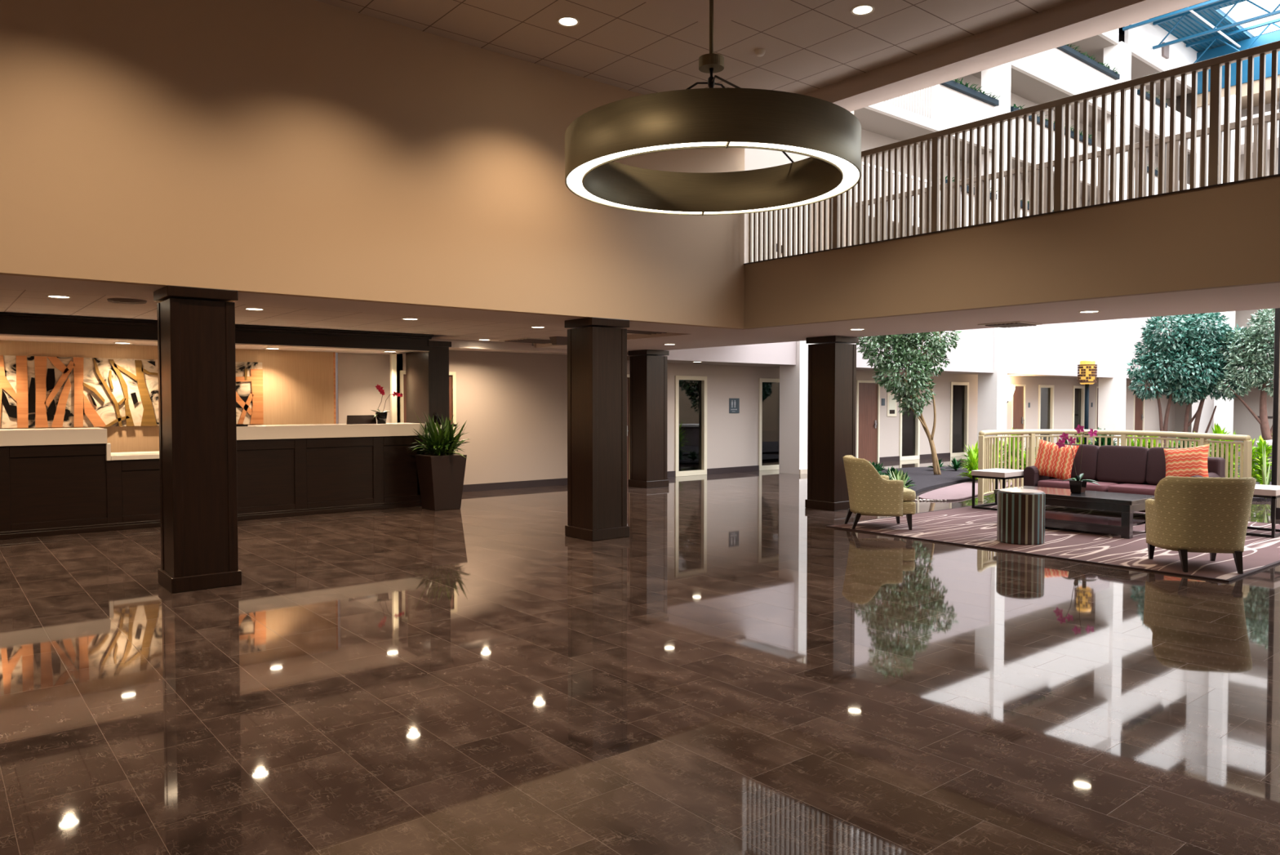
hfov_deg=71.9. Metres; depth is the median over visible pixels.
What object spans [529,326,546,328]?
recessed light
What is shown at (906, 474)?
plant
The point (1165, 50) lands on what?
air vent
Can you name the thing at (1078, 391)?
window
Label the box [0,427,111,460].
countertop
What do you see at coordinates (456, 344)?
ceiling
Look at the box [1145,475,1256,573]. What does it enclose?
armchair
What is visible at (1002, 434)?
plant
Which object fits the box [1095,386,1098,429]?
door
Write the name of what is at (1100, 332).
trim
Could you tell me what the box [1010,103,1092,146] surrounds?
trough
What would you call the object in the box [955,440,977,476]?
plant
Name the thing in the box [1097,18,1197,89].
trim
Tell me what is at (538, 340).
ceiling vent
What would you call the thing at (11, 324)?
soffit
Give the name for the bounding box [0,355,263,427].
artwork
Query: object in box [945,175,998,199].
trough
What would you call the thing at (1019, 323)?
ceiling vent
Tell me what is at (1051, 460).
throw pillow
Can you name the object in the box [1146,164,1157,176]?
trough
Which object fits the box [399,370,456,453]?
door frame
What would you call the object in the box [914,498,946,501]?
pebbles
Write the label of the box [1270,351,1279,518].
pillar
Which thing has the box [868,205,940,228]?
trim
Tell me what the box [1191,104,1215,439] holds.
column
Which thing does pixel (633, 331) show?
ceiling vent
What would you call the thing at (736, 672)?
floor
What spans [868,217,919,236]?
ceiling
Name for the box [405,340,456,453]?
column
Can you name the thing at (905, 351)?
ficus tree
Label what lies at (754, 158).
wall
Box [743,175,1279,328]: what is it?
wall
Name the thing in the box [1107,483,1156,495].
seat cushion
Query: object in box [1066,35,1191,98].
ceiling
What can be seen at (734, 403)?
wall sign
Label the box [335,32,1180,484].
wall
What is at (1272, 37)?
trim
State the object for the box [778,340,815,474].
column
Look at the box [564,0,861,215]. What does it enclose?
ring chandelier
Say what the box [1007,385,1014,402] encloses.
wall sconce
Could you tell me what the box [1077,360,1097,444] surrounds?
garden lamp
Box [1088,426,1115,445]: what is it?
plant
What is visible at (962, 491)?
flagstone
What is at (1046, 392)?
door frame
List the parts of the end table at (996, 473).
leg, leg, frame, leg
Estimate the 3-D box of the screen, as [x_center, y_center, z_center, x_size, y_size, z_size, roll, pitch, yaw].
[-4.004,-0.113,12.649,0.460,0.125,0.160,-1,2,-39]
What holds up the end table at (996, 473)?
on the carpet
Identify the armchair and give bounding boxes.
[843,454,915,529]
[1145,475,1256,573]
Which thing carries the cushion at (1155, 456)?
on the sofa
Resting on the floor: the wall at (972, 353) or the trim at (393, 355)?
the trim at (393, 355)
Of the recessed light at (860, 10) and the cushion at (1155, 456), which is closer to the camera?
the recessed light at (860, 10)
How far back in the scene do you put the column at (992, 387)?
23.65 m
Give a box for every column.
[153,284,241,593]
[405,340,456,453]
[564,316,629,541]
[627,349,669,488]
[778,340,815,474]
[804,335,858,511]
[811,111,853,252]
[977,62,1011,454]
[1097,40,1131,445]
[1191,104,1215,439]
[1213,94,1235,434]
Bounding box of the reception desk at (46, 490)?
[0,435,423,539]
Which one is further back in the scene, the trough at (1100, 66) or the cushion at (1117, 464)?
the trough at (1100, 66)
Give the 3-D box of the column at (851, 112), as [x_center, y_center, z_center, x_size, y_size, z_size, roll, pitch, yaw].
[2.737,-7.582,12.412,0.400,11.000,0.420,-1,2,-39]
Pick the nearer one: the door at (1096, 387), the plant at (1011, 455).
the plant at (1011, 455)
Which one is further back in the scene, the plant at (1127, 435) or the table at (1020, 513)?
the plant at (1127, 435)
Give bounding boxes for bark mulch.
[880,466,977,493]
[1233,462,1271,501]
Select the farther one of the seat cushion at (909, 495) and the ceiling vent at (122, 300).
the seat cushion at (909, 495)
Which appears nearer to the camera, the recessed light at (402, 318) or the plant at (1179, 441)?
the recessed light at (402, 318)
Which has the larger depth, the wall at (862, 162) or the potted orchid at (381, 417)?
the wall at (862, 162)
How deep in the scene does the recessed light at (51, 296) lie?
8.29 m
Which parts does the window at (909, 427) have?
pane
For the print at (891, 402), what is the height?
0.480 m
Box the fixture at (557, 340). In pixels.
[549,336,567,345]
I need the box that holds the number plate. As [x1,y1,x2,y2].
[881,398,884,405]
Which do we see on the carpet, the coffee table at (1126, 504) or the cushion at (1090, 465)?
the coffee table at (1126, 504)
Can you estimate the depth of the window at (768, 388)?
19.76 m
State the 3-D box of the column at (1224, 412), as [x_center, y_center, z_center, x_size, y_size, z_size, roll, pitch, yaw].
[20.904,-5.541,31.440,0.560,12.300,0.520,-1,2,-39]
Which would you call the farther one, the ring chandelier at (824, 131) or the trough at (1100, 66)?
the trough at (1100, 66)
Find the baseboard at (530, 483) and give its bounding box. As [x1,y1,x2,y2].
[462,439,1148,492]
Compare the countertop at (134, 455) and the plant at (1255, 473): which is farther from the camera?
the plant at (1255, 473)
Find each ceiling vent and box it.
[106,297,146,303]
[498,337,551,343]
[626,329,666,334]
[977,320,1042,328]
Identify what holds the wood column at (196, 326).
on the floor
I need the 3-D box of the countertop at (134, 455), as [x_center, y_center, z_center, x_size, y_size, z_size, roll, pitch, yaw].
[-6.034,0.342,11.050,1.143,0.053,0.780,-1,2,-39]
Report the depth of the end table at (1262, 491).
9.84 m
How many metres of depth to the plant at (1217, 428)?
15.58 m
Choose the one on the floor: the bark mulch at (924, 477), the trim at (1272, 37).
the bark mulch at (924, 477)
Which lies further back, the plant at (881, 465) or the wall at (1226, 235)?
the plant at (881, 465)
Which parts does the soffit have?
cornice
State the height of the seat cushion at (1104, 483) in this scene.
0.150 m
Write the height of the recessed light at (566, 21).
0.006 m
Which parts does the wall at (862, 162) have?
rail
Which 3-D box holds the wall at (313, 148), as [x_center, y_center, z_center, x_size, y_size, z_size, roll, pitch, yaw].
[-3.159,-2.516,7.452,11.450,2.760,0.120,-1,2,-39]
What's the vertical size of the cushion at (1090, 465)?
0.513 m
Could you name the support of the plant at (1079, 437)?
on the bark mulch at (1254, 499)
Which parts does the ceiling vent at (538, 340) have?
frame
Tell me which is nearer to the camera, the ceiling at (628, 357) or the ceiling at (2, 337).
the ceiling at (2, 337)
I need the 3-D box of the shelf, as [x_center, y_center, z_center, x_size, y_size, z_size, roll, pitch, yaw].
[5.183,1.087,10.529,0.720,0.030,1.360,-1,2,-39]
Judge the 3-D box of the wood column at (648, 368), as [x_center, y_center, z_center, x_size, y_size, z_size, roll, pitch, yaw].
[0.154,-0.159,15.882,0.526,2.438,0.526,-1,2,-39]
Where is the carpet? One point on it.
(965, 526)
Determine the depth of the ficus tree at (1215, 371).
18.43 m
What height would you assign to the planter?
1.413 m
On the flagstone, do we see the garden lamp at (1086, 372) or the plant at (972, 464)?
the plant at (972, 464)
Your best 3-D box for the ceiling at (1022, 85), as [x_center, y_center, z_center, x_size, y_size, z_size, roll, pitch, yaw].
[10.902,-9.967,25.348,23.650,0.200,0.980,-1,2,-39]
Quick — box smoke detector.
[754,48,765,56]
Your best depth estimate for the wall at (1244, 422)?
32.59 m
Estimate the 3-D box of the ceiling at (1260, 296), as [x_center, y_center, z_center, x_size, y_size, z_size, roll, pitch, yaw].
[-0.070,-1.480,5.527,13.750,0.798,18.100,-1,2,-39]
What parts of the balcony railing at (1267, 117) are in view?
post, post, post, post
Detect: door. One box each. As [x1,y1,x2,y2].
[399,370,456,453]
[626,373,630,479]
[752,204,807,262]
[856,380,879,462]
[1011,383,1026,451]
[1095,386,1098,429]
[1133,393,1144,440]
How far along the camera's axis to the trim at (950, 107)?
22.71 m
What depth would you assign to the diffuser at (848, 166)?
6.89 m
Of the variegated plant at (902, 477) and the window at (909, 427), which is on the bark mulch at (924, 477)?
the variegated plant at (902, 477)
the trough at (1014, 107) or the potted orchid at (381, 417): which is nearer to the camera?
the potted orchid at (381, 417)
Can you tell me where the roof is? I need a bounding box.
[1118,0,1279,52]
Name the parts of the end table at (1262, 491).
frame, leg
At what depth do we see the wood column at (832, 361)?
12.44 m
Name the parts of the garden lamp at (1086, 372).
lamp shade, lamp shade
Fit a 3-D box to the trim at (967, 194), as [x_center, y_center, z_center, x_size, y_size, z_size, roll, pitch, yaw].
[13.802,-5.717,27.138,17.050,0.960,0.120,-1,2,-39]
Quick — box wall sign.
[728,398,739,413]
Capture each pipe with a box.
[1187,6,1240,47]
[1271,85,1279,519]
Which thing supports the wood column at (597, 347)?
on the floor
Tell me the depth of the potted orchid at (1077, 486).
10.45 m
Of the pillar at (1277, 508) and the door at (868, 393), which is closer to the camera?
the pillar at (1277, 508)
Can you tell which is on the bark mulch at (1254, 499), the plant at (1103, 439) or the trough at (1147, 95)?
the plant at (1103, 439)
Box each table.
[971,467,1023,510]
[994,485,1155,538]
[996,488,1045,544]
[1245,484,1279,537]
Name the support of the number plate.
attached to the wall at (513, 406)
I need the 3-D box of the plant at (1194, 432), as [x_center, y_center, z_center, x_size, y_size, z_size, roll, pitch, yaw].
[9.817,0.547,15.470,0.464,0.953,0.500,1,2,37]
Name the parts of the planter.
pot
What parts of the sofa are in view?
arm, backrest, arm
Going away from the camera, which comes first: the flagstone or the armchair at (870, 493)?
the armchair at (870, 493)
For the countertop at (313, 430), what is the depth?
12.03 m
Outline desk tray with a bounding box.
[236,423,248,426]
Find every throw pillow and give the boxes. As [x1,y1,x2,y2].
[1034,439,1079,480]
[1163,443,1209,476]
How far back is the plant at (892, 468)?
16.08 m
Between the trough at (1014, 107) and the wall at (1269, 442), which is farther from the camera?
the trough at (1014, 107)
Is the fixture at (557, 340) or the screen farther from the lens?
the fixture at (557, 340)
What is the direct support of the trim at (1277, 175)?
on the wall at (1226, 235)
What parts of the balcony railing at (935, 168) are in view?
post, post, post, rail, post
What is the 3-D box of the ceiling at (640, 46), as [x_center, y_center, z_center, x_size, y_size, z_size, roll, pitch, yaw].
[0.732,-3.648,2.474,11.200,0.210,12.460,-1,2,-39]
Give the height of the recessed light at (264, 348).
0.006 m
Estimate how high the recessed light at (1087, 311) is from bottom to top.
0.006 m
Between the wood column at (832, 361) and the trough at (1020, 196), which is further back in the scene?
the trough at (1020, 196)
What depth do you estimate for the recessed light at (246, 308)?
9.39 m
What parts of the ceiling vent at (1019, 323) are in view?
frame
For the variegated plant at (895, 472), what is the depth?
14.81 m
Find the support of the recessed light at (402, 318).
in the ceiling at (11, 300)
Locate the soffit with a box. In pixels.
[0,311,433,353]
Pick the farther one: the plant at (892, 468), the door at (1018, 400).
the door at (1018, 400)
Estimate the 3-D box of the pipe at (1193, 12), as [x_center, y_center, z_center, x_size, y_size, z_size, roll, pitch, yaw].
[17.655,-13.352,28.252,9.600,0.070,0.070,-1,2,-39]
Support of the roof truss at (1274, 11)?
attached to the roof
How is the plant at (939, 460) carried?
on the bark mulch at (924, 477)
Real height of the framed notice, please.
0.600 m
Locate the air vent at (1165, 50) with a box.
[1161,42,1168,58]
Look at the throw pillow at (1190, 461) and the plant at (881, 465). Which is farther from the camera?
the plant at (881, 465)
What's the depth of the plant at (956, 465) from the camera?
18.86 m
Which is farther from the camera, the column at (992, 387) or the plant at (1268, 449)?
the column at (992, 387)
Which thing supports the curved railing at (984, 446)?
on the floor
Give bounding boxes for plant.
[874,463,883,473]
[875,462,884,473]
[880,466,893,475]
[881,466,897,476]
[888,468,907,487]
[892,469,912,488]
[897,471,916,487]
[927,457,946,470]
[945,457,964,470]
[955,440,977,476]
[957,448,977,479]
[984,434,1012,466]
[989,453,1003,479]
[1002,426,1026,469]
[1002,454,1020,479]
[1015,448,1035,469]
[1072,434,1091,444]
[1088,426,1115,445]
[1092,434,1120,445]
[1115,435,1133,445]
[1131,435,1149,447]
[1146,435,1164,448]
[1173,437,1193,448]
[1191,431,1211,456]
[1208,422,1230,457]
[1209,439,1238,474]
[1218,429,1239,477]
[1234,437,1262,482]
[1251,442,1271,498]
[1253,435,1271,484]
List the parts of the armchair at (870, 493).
leg, leg, leg, leg, seat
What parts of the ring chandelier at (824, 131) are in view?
suspension arm, rod, suspension arm, suspension arm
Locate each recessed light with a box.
[45,295,71,298]
[113,342,132,343]
[244,307,265,310]
[264,347,280,349]
[401,318,418,319]
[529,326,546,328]
[556,16,579,26]
[848,328,865,330]
[850,4,875,15]
[1077,310,1100,313]
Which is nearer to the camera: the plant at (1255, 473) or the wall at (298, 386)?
the wall at (298, 386)
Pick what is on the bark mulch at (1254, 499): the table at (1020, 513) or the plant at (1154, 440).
the plant at (1154, 440)
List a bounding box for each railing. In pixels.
[748,40,1279,262]
[855,112,1279,244]
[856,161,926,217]
[883,86,932,119]
[977,429,1252,516]
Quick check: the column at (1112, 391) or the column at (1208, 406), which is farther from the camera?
the column at (1208, 406)
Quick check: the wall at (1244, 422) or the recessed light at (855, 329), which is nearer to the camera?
the recessed light at (855, 329)
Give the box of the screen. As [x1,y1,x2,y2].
[346,414,376,424]
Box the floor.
[0,440,1279,854]
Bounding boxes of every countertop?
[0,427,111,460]
[111,450,159,460]
[236,422,425,439]
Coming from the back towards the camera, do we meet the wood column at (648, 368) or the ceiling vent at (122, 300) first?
the wood column at (648, 368)
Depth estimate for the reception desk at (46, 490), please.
11.33 m
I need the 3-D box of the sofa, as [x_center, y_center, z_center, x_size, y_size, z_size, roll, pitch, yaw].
[6.421,0.706,11.816,0.880,0.915,2.230,-1,2,-39]
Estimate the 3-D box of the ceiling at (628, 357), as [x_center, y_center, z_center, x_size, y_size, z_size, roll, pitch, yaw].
[9.942,-1.967,24.793,26.130,0.940,0.980,-1,2,-39]
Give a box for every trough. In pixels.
[940,77,1000,106]
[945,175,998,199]
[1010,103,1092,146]
[1013,195,1053,211]
[1056,44,1121,79]
[1137,88,1167,107]
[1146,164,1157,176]
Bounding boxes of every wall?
[0,0,744,328]
[0,340,333,452]
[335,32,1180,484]
[664,332,1170,378]
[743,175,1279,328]
[744,147,809,263]
[1010,48,1196,153]
[1174,93,1279,443]
[1255,439,1272,477]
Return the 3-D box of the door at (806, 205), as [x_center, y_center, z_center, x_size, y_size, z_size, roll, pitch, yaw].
[2.492,-3.236,15.725,1.500,2.120,0.100,-1,2,-39]
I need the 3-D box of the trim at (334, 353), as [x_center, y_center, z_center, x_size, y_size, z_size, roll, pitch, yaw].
[-4.686,-0.007,13.477,0.030,2.275,0.140,-1,2,-39]
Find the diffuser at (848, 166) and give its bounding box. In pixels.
[566,138,859,215]
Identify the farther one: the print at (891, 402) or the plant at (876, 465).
the print at (891, 402)
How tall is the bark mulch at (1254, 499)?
0.049 m
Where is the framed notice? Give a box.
[887,392,897,416]
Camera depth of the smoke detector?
8.69 m
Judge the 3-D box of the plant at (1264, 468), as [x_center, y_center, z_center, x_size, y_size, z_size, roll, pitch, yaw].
[9.600,0.666,13.447,0.577,0.852,0.443,0,2,-10]
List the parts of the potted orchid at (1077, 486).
flower, flower, stem, flower, pot, flower, stem, flower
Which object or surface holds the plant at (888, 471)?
on the bark mulch at (924, 477)
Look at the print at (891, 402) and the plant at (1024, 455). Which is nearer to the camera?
the plant at (1024, 455)
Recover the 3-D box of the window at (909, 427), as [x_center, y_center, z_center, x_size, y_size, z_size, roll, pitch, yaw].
[7.038,-0.176,23.143,0.890,2.055,0.130,-1,2,-39]
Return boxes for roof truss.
[1122,0,1222,31]
[1152,0,1279,49]
[1186,17,1279,62]
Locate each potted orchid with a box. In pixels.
[371,383,403,423]
[1054,424,1099,493]
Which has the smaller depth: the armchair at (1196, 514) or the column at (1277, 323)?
the armchair at (1196, 514)
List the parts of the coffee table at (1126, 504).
leg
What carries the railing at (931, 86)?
on the trim at (883, 108)
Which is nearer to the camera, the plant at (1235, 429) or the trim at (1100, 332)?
the plant at (1235, 429)
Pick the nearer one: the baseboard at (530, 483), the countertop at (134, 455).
the countertop at (134, 455)
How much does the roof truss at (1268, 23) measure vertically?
0.880 m
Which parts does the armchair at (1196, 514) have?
leg, leg, leg, leg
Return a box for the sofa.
[1023,443,1225,511]
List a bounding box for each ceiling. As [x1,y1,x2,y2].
[0,274,1279,351]
[0,288,634,343]
[0,335,409,354]
[315,0,1073,94]
[429,338,629,355]
[626,355,1134,380]
[853,107,1109,204]
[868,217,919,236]
[970,67,1190,156]
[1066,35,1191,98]
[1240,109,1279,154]
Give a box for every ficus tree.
[856,330,962,474]
[1126,314,1222,447]
[1163,311,1260,443]
[1213,308,1275,439]
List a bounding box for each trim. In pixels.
[333,351,336,423]
[390,352,396,422]
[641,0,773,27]
[743,173,1279,264]
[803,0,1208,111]
[864,102,1134,198]
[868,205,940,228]
[932,84,1189,195]
[939,191,1029,226]
[942,316,1183,349]
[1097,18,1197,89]
[1196,30,1279,94]
[1196,75,1279,109]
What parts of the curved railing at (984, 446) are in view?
post, post, rail, rail, post, post, post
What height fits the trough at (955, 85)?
0.250 m
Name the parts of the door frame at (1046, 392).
pane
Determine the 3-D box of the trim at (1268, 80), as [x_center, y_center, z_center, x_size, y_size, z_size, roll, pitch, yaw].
[27.473,-11.803,24.835,1.600,0.600,20.500,-1,2,-39]
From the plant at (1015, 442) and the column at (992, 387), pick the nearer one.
the plant at (1015, 442)
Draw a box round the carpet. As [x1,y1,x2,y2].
[826,502,1279,582]
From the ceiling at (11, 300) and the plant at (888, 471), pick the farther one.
the plant at (888, 471)
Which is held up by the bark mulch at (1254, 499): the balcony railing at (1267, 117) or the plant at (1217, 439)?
the plant at (1217, 439)
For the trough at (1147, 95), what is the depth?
29.44 m
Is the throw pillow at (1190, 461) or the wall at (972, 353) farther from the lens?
the wall at (972, 353)
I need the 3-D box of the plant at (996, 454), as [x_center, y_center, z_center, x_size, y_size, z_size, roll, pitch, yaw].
[6.583,0.722,16.393,0.445,0.569,0.483,1,2,24]
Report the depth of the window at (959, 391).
24.73 m
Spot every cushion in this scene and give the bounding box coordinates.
[902,487,915,501]
[1037,478,1121,491]
[1055,443,1099,480]
[1096,444,1149,484]
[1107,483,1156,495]
[1146,446,1179,484]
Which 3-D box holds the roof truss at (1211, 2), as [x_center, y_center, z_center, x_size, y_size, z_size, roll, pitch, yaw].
[21.818,-12.861,20.265,0.100,0.880,20.250,-1,2,-39]
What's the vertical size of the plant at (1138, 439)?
0.962 m
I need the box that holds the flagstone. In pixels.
[918,480,1012,500]
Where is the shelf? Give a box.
[1044,511,1145,528]
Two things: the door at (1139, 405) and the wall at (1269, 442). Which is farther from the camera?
the door at (1139, 405)
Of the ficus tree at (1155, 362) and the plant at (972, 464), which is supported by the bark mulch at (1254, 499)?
the ficus tree at (1155, 362)
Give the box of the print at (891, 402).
[888,395,895,413]
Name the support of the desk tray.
on the countertop at (313, 430)
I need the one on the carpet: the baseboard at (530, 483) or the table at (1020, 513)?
the table at (1020, 513)
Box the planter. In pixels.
[407,410,470,511]
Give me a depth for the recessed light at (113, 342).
11.30 m
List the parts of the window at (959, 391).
pane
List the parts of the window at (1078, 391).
pane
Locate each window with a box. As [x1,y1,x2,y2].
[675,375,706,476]
[758,377,779,471]
[898,385,919,460]
[949,382,968,457]
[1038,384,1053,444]
[1071,385,1084,444]
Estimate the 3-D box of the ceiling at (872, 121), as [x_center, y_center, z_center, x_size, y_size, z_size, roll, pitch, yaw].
[10.902,-7.518,25.419,23.650,0.200,0.980,-1,2,-39]
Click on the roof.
(1186, 27)
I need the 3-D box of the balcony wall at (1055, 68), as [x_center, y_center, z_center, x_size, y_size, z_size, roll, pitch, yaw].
[11.250,-10.419,24.910,23.650,1.130,0.120,-1,2,-39]
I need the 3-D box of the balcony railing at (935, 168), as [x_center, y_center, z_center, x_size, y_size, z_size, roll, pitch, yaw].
[3.748,-2.471,8.137,0.070,1.030,7.540,-1,2,-39]

